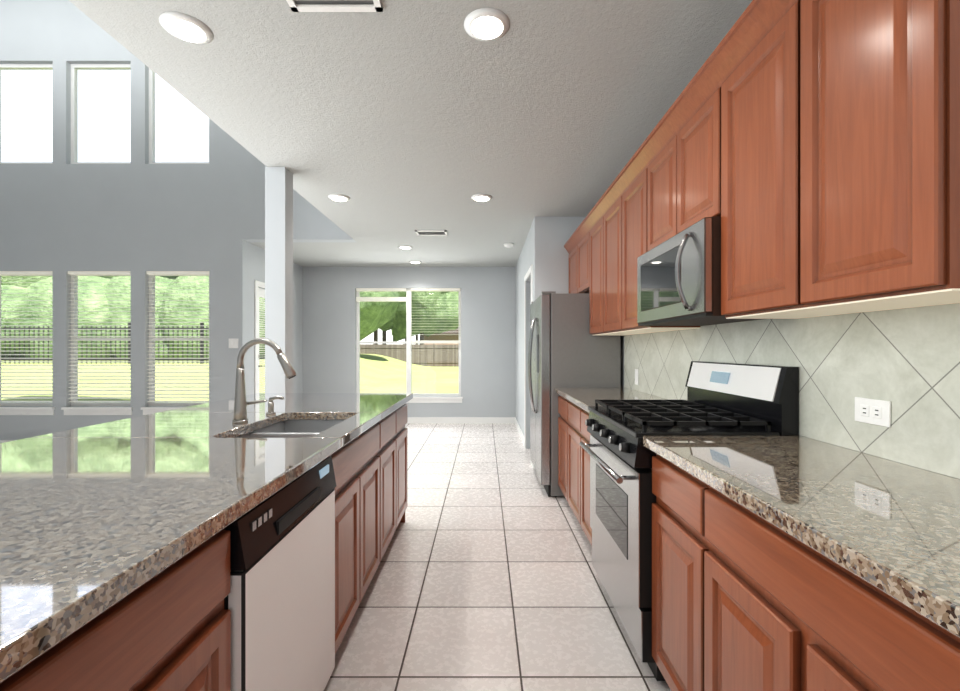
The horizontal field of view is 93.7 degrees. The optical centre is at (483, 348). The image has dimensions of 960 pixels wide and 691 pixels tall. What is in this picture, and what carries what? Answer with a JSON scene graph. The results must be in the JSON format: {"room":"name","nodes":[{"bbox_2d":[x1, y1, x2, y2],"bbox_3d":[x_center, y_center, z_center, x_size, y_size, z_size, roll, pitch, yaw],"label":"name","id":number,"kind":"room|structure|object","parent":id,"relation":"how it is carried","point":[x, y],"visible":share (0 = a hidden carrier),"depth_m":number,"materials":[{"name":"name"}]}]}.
{"room":"kitchen","nodes":[
{"label":"kitchen","id":0,"kind":"room"},
{"bbox_2d":[0,0,359,439],"bbox_3d":[-4.795,-1.720,5.665,6.350,5.900,0.150,0,0,0],"label":"wall","id":1,"kind":"structure","parent":0,"point":[140,216],"depth_m":5.59,"materials":[{"name":"paint"}]},
{"bbox_2d":[0,64,52,163],"bbox_3d":[-5.760,-2.940,5.675,0.800,1.280,0.050,0,0,0],"label":"window","id":2,"kind":"structure","parent":1,"relation":"in","point":[33,67],"depth_m":5.67,"materials":[{"name":"clear glass"}]},
{"bbox_2d":[0,271,54,414],"bbox_3d":[-5.760,-0.075,5.628,0.860,1.790,0.145,0,0,0],"label":"window","id":3,"kind":"structure","parent":1,"relation":"in","point":[26,410],"depth_m":5.62,"materials":[{"name":"clear glass"}]},
{"bbox_2d":[61,271,132,414],"bbox_3d":[-4.790,-0.075,5.628,0.860,1.790,0.145,0,0,0],"label":"window","id":4,"kind":"structure","parent":1,"relation":"in","point":[74,354],"depth_m":5.62,"materials":[{"name":"clear glass"}]},
{"bbox_2d":[71,64,130,163],"bbox_3d":[-4.790,-2.940,5.675,0.800,1.280,0.050,0,0,0],"label":"window","id":5,"kind":"structure","parent":1,"relation":"in","point":[75,68],"depth_m":5.67,"materials":[{"name":"clear glass"}]},
{"bbox_2d":[141,271,208,414],"bbox_3d":[-3.810,-0.075,5.628,0.860,1.790,0.145,0,0,0],"label":"window","id":6,"kind":"structure","parent":1,"relation":"in","point":[152,387],"depth_m":5.63,"materials":[{"name":"clear glass"}]},
{"bbox_2d":[149,68,208,163],"bbox_3d":[-3.810,-2.940,5.675,0.800,1.280,0.050,0,0,0],"label":"window","id":7,"kind":"structure","parent":1,"relation":"in","point":[152,105],"depth_m":5.67,"materials":[{"name":"clear glass"}]},
{"bbox_2d":[229,339,237,347],"bbox_3d":[-3.110,-0.070,5.584,0.120,0.120,0.012,0,0,0],"label":"light switch","id":8,"kind":"object","parent":1,"relation":"attached to","point":[233,343],"visible":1,"depth_m":5.58,"materials":[{"name":"white plastic"}]},
{"bbox_2d":[254,280,264,393],"bbox_3d":[-3.023,0.165,6.400,0.104,2.130,1.040,0,0,0],"label":"door leaf","id":9,"kind":"structure","parent":1,"relation":"in","point":[259,293],"depth_m":5.90,"materials":[{"name":"white metal"}]},
{"bbox_2d":[259,299,264,392],"bbox_3d":[-3.041,0.125,6.400,0.016,1.602,0.660,0,0,0],"label":"door blinds","id":10,"kind":"object","parent":9,"relation":"attached to","point":[261,337],"visible":0.1,"depth_m":6.16,"materials":[{"name":"white plastic"}]},
{"bbox_2d":[69,0,752,266],"bbox_3d":[-0.520,-3.015,3.000,5.260,3.310,9.200,0,0,0],"label":"ceiling","id":11,"kind":"structure","parent":0,"point":[399,120],"depth_m":2.44,"materials":[{"name":"white paint"}]},
{"bbox_2d":[159,11,213,43],"bbox_3d":[-1.260,-1.353,1.910,0.195,0.013,0.195,0,0,-45],"label":"recessed light","id":12,"kind":"object","parent":11,"relation":"in","point":[185,27],"depth_m":1.89,"materials":[{"name":"white plastic"}]},
{"bbox_2d":[286,0,382,11],"bbox_3d":[-0.585,-1.354,1.700,0.360,0.012,0.200,0,0,0],"label":"ceiling vent","id":13,"kind":"object","parent":11,"relation":"in","point":[335,5],"depth_m":1.78,"materials":[{"name":"white plastic"}]},
{"bbox_2d":[328,194,350,200],"bbox_3d":[-1.300,-1.353,4.040,0.195,0.013,0.195,0,0,-45],"label":"recessed light","id":14,"kind":"object","parent":11,"relation":"in","point":[337,197],"depth_m":4.00,"materials":[{"name":"white plastic"}]},
{"bbox_2d":[398,245,412,248],"bbox_3d":[-1.050,-1.353,6.000,0.195,0.013,0.195,0,0,-45],"label":"recessed light","id":15,"kind":"object","parent":11,"relation":"in","point":[402,246],"depth_m":5.97,"materials":[{"name":"white plastic"}]},
{"bbox_2d":[415,230,447,235],"bbox_3d":[-0.611,-1.354,5.250,0.360,0.012,0.200,0,0,0],"label":"ceiling vent","id":16,"kind":"object","parent":11,"relation":"in","point":[419,232],"depth_m":5.22,"materials":[{"name":"white plastic"}]},
{"bbox_2d":[471,194,492,200],"bbox_3d":[-0.020,-1.353,4.040,0.195,0.013,0.195,0,0,-45],"label":"recessed light","id":17,"kind":"object","parent":11,"relation":"in","point":[478,197],"depth_m":4.00,"materials":[{"name":"white plastic"}]},
{"bbox_2d":[464,8,509,40],"bbox_3d":[0.014,-1.353,1.890,0.195,0.013,0.195,0,0,-45],"label":"recessed light","id":18,"kind":"object","parent":11,"relation":"in","point":[486,24],"depth_m":1.87,"materials":[{"name":"white plastic"}]},
{"bbox_2d":[504,243,513,247],"bbox_3d":[0.320,-1.339,5.830,0.136,0.041,0.136,0,0,0],"label":"smoke detector","id":19,"kind":"object","parent":11,"relation":"attached to","point":[508,245],"visible":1,"depth_m":5.79,"materials":[{"name":"white plastic"}]},
{"bbox_2d":[360,267,515,416],"bbox_3d":[-0.840,-0.065,7.515,4.620,2.590,0.170,0,0,0],"label":"wall","id":20,"kind":"structure","parent":0,"point":[488,294],"depth_m":7.45,"materials":[{"name":"paint"}]},
{"bbox_2d":[356,288,462,402],"bbox_3d":[-1.255,-0.060,7.490,1.810,1.900,0.150,0,0,0],"label":"nook window","id":21,"kind":"structure","parent":20,"relation":"in","point":[409,341],"depth_m":7.51,"materials":[{"name":"clear glass"}]},
{"bbox_2d":[407,417,513,422],"bbox_3d":[-1.240,1.180,7.443,3.520,0.100,0.014,0,0,0],"label":"baseboard","id":22,"kind":"structure","parent":20,"relation":"attached to","point":[462,420],"depth_m":7.44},
{"bbox_2d":[324,423,670,690],"bbox_3d":[-3.020,1.290,2.925,10.260,0.120,9.350,0,0,0],"label":"floor","id":23,"kind":"structure","parent":0,"point":[485,577],"depth_m":2.26,"materials":[{"name":"tile"}]},
{"bbox_2d":[0,398,411,690],"bbox_3d":[-1.018,0.792,1.263,1.005,0.877,3.885,0,0,0],"label":"kitchen island","id":24,"kind":"object","parent":23,"relation":"on","point":[241,540],"depth_m":1.07,"materials":[{"name":"brown wood"}]},
{"bbox_2d":[0,394,411,669],"bbox_3d":[-1.064,0.336,1.260,1.112,0.042,3.920,0,0,0],"label":"island countertop","id":25,"kind":"structure","parent":24,"relation":"on","point":[87,512],"depth_m":1.00,"materials":[{"name":"grey stone"}]},
{"bbox_2d":[228,338,296,421],"bbox_3d":[-0.940,0.134,1.948,0.270,0.363,0.095,0,0,0],"label":"faucet","id":26,"kind":"object","parent":25,"relation":"on","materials":[{"name":"silver metal"}]},
{"bbox_2d":[264,394,283,413],"bbox_3d":[-1.006,0.270,2.165,0.083,0.090,0.044,0,0,0],"label":"soap dispenser","id":27,"kind":"object","parent":25,"relation":"on","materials":[{"name":"silver metal"}]},
{"bbox_2d":[265,167,292,392],"bbox_3d":[-1.560,-0.065,3.430,0.174,2.590,0.164,0,0,0],"label":"column","id":28,"kind":"structure","parent":23,"relation":"on","point":[279,256],"depth_m":3.36,"materials":[{"name":"paint"}]},
{"bbox_2d":[555,392,565,497],"bbox_3d":[0.879,0.791,3.481,0.545,0.876,0.431,0,0,0],"label":"base cabinet","id":29,"kind":"object","parent":23,"relation":"on","point":[561,403],"depth_m":3.52,"materials":[{"name":"brown wood"}]},
{"bbox_2d":[566,400,577,519],"bbox_3d":[0.879,0.791,3.049,0.545,0.876,0.432,0,0,0],"label":"base cabinet","id":30,"kind":"object","parent":23,"relation":"on","point":[571,412],"depth_m":3.12,"materials":[{"name":"brown wood"}]},
{"bbox_2d":[528,291,620,496],"bbox_3d":[0.768,0.376,4.164,0.724,1.708,0.888,0,0,0],"label":"refrigerator","id":31,"kind":"object","parent":23,"relation":"on","point":[566,349],"visible":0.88,"depth_m":3.72,"materials":[{"name":"silver metal"}]},
{"bbox_2d":[578,408,591,544],"bbox_3d":[0.879,0.791,2.617,0.545,0.876,0.431,0,0,0],"label":"base cabinet","id":32,"kind":"object","parent":23,"relation":"on","point":[583,435],"depth_m":2.75,"materials":[{"name":"brown wood"}]},
{"bbox_2d":[554,388,665,411],"bbox_3d":[0.867,0.335,3.050,0.581,0.038,1.293,0,0,0],"label":"countertop","id":33,"kind":"structure","parent":32,"relation":"on","point":[582,398],"depth_m":3.05,"materials":[{"name":"beige stone"}]},
{"bbox_2d":[652,456,693,690],"bbox_3d":[0.879,0.791,1.444,0.545,0.876,0.388,0,0,0],"label":"base cabinet","id":34,"kind":"object","parent":23,"relation":"on","point":[673,509],"depth_m":1.45,"materials":[{"name":"brown wood"}]},
{"bbox_2d":[579,361,798,680],"bbox_3d":[0.823,0.647,2.020,0.649,1.165,0.760,0,0,0],"label":"gas range","id":35,"kind":"object","parent":23,"relation":"on","point":[731,399],"visible":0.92,"depth_m":1.80,"materials":[{"name":"silver metal"}]},
{"bbox_2d":[694,480,959,690],"bbox_3d":[0.879,0.791,0.870,0.545,0.876,0.760,0,0,0],"label":"base cabinet","id":36,"kind":"object","parent":23,"relation":"on","point":[771,614],"depth_m":0.90,"materials":[{"name":"brown wood"}]},
{"bbox_2d":[643,436,959,643],"bbox_3d":[0.867,0.335,0.169,0.581,0.038,2.937,0,0,0],"label":"countertop","id":37,"kind":"structure","parent":36,"relation":"on","point":[892,526],"depth_m":0.92,"materials":[{"name":"beige stone"}]},
{"bbox_2d":[516,217,547,448],"bbox_3d":[0.581,-0.065,6.025,0.121,2.590,2.810,0,0,0],"label":"wall","id":38,"kind":"structure","parent":0,"point":[534,251],"depth_m":5.56,"materials":[{"name":"paint"}]},
{"bbox_2d":[514,417,523,444],"bbox_3d":[0.513,1.180,6.520,0.014,0.100,1.780,0,0,0],"label":"baseboard","id":39,"kind":"structure","parent":38,"relation":"attached to","point":[515,421],"depth_m":6.41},
{"bbox_2d":[524,264,532,464],"bbox_3d":[0.511,0.165,5.210,0.015,2.130,0.840,0,0,0],"label":"door frame","id":40,"kind":"structure","parent":38,"relation":"attached to","point":[529,273],"depth_m":5.56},
{"bbox_2d":[548,217,584,292],"bbox_3d":[0.910,-0.065,4.685,0.480,2.590,0.130,0,0,0],"label":"wall","id":41,"kind":"structure","parent":0,"point":[560,229],"depth_m":4.62,"materials":[{"name":"paint"}]},
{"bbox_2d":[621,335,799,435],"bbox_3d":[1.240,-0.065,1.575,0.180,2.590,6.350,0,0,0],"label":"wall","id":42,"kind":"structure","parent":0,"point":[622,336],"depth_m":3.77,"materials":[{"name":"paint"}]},
{"bbox_2d":[566,244,573,292],"bbox_3d":[1.012,-0.749,4.389,0.293,0.490,0.458,0,0,0],"label":"upper cabinet","id":43,"kind":"object","parent":42,"relation":"attached to","point":[570,250],"depth_m":4.47,"materials":[{"name":"brown wood"}]},
{"bbox_2d":[574,232,585,292],"bbox_3d":[1.012,-0.749,3.930,0.293,0.490,0.460,0,0,0],"label":"upper cabinet","id":44,"kind":"object","parent":42,"relation":"attached to","point":[580,244],"depth_m":4.04,"materials":[{"name":"brown wood"}]},
{"bbox_2d":[586,212,601,334],"bbox_3d":[1.012,-0.554,3.482,0.293,0.880,0.436,0,0,0],"label":"upper cabinet","id":45,"kind":"object","parent":42,"relation":"attached to","point":[593,230],"depth_m":3.53,"materials":[{"name":"brown wood"}]},
{"bbox_2d":[602,192,661,335],"bbox_3d":[1.012,-0.554,3.045,0.293,0.880,0.437,0,0,0],"label":"upper cabinet","id":46,"kind":"object","parent":42,"relation":"attached to","point":[609,214],"depth_m":3.08,"materials":[{"name":"brown wood"}]},
{"bbox_2d":[635,369,638,384],"bbox_3d":[1.145,0.210,3.379,0.007,0.116,0.070,0,0,0],"label":"outlet","id":47,"kind":"object","parent":42,"relation":"attached to","point":[636,370],"depth_m":3.36,"materials":[{"name":"white plastic"}]},
{"bbox_2d":[642,132,669,253],"bbox_3d":[1.012,-0.743,2.206,0.293,0.503,0.370,0,0,0],"label":"upper cabinet","id":48,"kind":"object","parent":42,"relation":"attached to","point":[656,166],"depth_m":2.26,"materials":[{"name":"brown wood"}]},
{"bbox_2d":[618,164,705,331],"bbox_3d":[1.012,-0.554,2.609,0.293,0.880,0.436,0,0,0],"label":"upper cabinet","id":49,"kind":"object","parent":42,"relation":"attached to","point":[630,194],"depth_m":2.67,"materials":[{"name":"brown wood"}]},
{"bbox_2d":[670,80,713,237],"bbox_3d":[1.012,-0.743,1.837,0.293,0.503,0.369,0,0,0],"label":"upper cabinet","id":50,"kind":"object","parent":42,"relation":"attached to","point":[691,135],"depth_m":1.86,"materials":[{"name":"brown wood"}]},
{"bbox_2d":[637,216,760,325],"bbox_3d":[0.949,-0.305,2.022,0.396,0.366,0.733,0,0,0],"label":"microwave","id":51,"kind":"object","parent":50,"relation":"attached to","point":[679,279],"visible":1,"depth_m":1.82,"materials":[{"name":"silver metal"}]},
{"bbox_2d":[714,0,897,323],"bbox_3d":[1.012,-0.554,1.446,0.293,0.880,0.412,0,0,0],"label":"upper cabinet","id":52,"kind":"object","parent":42,"relation":"attached to","point":[752,89],"depth_m":1.44,"materials":[{"name":"brown wood"}]},
{"bbox_2d":[855,397,890,427],"bbox_3d":[1.145,0.185,1.329,0.008,0.074,0.120,0,0,0],"label":"outlet","id":53,"kind":"object","parent":42,"relation":"attached to","point":[873,411],"depth_m":1.32,"materials":[{"name":"white plastic"}]},
{"bbox_2d":[790,0,959,311],"bbox_3d":[1.012,-0.554,1.047,0.293,0.880,0.385,0,0,0],"label":"upper cabinet","id":54,"kind":"object","parent":42,"relation":"attached to","point":[808,150],"depth_m":1.01,"materials":[{"name":"brown wood"}]},
{"label":"outside","id":55,"kind":"structure","parent":0,"visible":0},
{"bbox_2d":[360,367,458,392],"bbox_3d":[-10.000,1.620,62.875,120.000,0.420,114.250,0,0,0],"label":"lawn","id":56,"kind":"structure","parent":55,"point":[436,387],"depth_m":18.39,"materials":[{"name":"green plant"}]},
{"bbox_2d":[1,354,429,400],"bbox_3d":[-37.100,0.875,32.895,65.800,1.059,54.210,0,0,0],"label":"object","id":57,"kind":"structure","parent":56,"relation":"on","point":[382,371],"depth_m":12.67,"materials":[{"name":"green plant"}]},
{"bbox_2d":[1,323,208,363],"bbox_3d":[-31.620,-0.144,15.000,46.840,1.462,0.080,0,0,0],"label":"iron fence","id":58,"kind":"object","parent":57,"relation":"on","point":[201,345],"depth_m":14.99,"materials":[{"name":"black metal"}]},
{"bbox_2d":[1,276,458,358],"bbox_3d":[-26.337,-5.424,43.054,79.421,15.611,55.975,0,0,0],"label":"trees","id":59,"kind":"object","parent":56,"relation":"on","point":[419,319],"depth_m":17.87,"materials":[{"name":"green plant"}]},
{"bbox_2d":[360,344,458,366],"bbox_3d":[11.975,0.500,35.975,56.050,1.860,0.110,0,0,0],"label":"fence","id":60,"kind":"object","parent":56,"relation":"on","point":[427,351],"depth_m":36.00,"materials":[{"name":"brown wood"}]},
{"bbox_2d":[424,327,458,339],"bbox_3d":[-2.500,-1.670,56.000,10.200,6.200,9.200,0,0,0],"label":"house","id":61,"kind":"structure","parent":56,"relation":"on","point":[443,337],"depth_m":52.00,"materials":[{"name":"brick"}]}
]}

